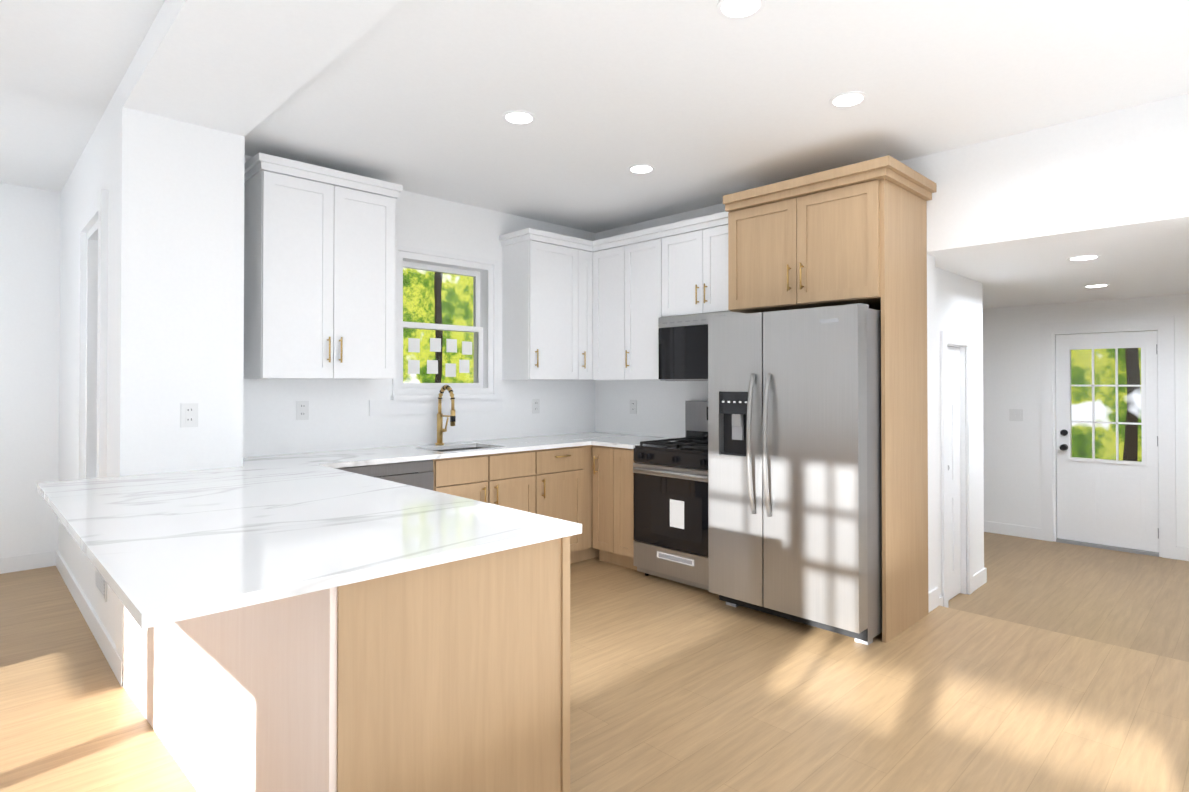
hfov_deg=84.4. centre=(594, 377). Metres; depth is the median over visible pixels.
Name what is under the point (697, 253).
upper cabinet
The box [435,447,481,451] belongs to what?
undermount sink
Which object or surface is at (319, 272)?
upper cabinet
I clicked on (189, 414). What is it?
outlet
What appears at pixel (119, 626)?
wall
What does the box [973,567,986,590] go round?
baseboard
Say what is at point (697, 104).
ceiling
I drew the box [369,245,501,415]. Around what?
window
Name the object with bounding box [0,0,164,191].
ceiling
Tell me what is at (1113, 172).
wall
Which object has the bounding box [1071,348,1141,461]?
backdrop
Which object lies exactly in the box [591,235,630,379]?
upper cabinet
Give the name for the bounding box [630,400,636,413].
outlet
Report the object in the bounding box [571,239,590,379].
upper cabinet
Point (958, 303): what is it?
wall
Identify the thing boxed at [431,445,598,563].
base cabinet
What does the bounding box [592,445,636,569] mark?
base cabinet
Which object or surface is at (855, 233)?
tall cabinet
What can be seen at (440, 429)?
brass faucet
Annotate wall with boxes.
[0,183,60,557]
[58,108,106,622]
[103,78,244,644]
[116,596,123,686]
[243,155,594,456]
[595,94,1188,591]
[935,267,982,596]
[979,282,983,567]
[983,294,1188,547]
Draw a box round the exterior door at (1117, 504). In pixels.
[1040,316,1175,558]
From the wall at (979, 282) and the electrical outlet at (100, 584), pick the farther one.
the wall at (979, 282)
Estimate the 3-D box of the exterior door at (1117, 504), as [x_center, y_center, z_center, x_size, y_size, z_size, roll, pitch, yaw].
[4.766,0.528,6.116,0.235,2.115,0.987,1,-1,-44]
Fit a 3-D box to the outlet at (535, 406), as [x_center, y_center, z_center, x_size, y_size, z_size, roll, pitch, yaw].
[-0.479,0.239,5.368,0.075,0.118,0.008,1,-1,-44]
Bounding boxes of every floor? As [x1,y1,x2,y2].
[0,557,1188,791]
[948,532,1188,661]
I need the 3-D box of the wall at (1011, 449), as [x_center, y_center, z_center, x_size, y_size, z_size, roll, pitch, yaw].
[4.848,0.435,6.072,0.200,2.300,5.300,1,-1,-44]
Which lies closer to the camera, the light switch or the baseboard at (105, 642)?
the baseboard at (105, 642)
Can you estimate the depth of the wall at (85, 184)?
4.32 m
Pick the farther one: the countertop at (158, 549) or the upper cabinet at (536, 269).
the upper cabinet at (536, 269)
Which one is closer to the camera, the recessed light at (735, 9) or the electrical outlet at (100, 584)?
the recessed light at (735, 9)
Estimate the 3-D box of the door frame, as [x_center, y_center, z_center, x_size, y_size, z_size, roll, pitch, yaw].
[-2.715,-0.087,3.693,0.240,1.720,0.880,1,-1,-44]
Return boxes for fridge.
[708,303,881,644]
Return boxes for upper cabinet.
[243,152,402,378]
[499,231,570,379]
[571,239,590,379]
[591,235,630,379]
[631,227,666,379]
[667,215,729,316]
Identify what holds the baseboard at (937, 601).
attached to the wall at (958, 303)
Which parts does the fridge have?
fridge handle, fridge door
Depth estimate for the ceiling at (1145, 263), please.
4.41 m
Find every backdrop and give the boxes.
[403,268,473,382]
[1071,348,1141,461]
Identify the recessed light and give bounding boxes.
[502,110,535,124]
[628,164,654,173]
[716,0,764,19]
[829,91,866,107]
[1067,255,1100,260]
[1083,284,1109,287]
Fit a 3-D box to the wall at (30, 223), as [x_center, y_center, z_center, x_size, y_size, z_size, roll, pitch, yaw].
[-4.726,-0.086,4.304,2.275,2.950,0.200,1,-1,-44]
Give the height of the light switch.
0.120 m
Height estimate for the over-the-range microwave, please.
0.464 m
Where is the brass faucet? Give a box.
[435,385,455,444]
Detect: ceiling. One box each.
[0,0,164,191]
[245,0,1188,232]
[935,224,1188,308]
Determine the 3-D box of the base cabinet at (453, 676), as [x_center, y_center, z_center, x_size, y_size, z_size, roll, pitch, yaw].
[-0.542,0.924,1.968,0.715,0.884,0.591,1,-1,-44]
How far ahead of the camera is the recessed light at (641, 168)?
4.09 m
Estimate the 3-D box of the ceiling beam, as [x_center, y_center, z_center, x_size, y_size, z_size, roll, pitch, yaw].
[-0.138,-1.435,1.316,0.525,0.310,5.400,1,-1,-44]
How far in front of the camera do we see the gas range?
4.37 m
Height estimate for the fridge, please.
1.753 m
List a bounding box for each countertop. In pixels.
[37,432,641,483]
[37,460,581,628]
[589,436,673,448]
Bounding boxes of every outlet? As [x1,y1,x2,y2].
[95,568,106,601]
[181,403,197,427]
[296,401,308,419]
[532,399,539,413]
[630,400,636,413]
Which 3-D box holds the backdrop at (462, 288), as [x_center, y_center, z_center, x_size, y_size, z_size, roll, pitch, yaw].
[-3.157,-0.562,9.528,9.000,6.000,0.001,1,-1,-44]
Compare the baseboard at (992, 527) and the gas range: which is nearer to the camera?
the gas range
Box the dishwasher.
[335,460,433,489]
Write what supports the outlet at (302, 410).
attached to the wall at (340, 418)
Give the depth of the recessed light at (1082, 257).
4.00 m
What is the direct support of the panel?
on the floor at (678, 687)
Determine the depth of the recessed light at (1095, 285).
5.15 m
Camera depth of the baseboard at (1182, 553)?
5.66 m
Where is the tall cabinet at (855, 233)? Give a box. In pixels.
[723,155,936,642]
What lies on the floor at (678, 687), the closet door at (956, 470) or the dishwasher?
the dishwasher
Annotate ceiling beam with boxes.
[122,0,402,135]
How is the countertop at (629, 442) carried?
on the base cabinet at (555, 483)
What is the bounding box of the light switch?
[1009,409,1022,420]
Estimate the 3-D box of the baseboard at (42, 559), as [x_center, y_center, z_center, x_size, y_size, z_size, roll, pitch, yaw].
[-4.736,1.332,4.132,2.040,0.110,0.014,1,-1,-44]
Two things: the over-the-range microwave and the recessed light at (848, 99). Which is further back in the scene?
the over-the-range microwave
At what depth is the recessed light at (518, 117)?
3.30 m
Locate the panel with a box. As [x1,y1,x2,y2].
[123,587,337,791]
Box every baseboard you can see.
[0,551,53,573]
[54,550,122,686]
[928,594,942,611]
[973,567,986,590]
[984,521,1040,539]
[1176,546,1188,560]
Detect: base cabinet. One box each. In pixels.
[337,536,569,791]
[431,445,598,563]
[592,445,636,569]
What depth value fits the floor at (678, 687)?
2.75 m
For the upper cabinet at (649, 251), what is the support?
attached to the wall at (1113, 172)
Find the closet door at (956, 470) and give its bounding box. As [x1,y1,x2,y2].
[940,331,972,606]
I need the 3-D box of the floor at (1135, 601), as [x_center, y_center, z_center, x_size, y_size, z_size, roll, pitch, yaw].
[3.654,1.684,4.900,3.530,0.220,5.300,1,-1,-44]
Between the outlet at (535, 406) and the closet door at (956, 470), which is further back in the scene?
the outlet at (535, 406)
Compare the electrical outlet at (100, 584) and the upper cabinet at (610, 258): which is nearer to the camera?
the electrical outlet at (100, 584)
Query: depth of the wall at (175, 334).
3.22 m
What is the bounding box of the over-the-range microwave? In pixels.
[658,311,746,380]
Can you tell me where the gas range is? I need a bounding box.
[633,401,708,590]
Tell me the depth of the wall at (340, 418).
4.66 m

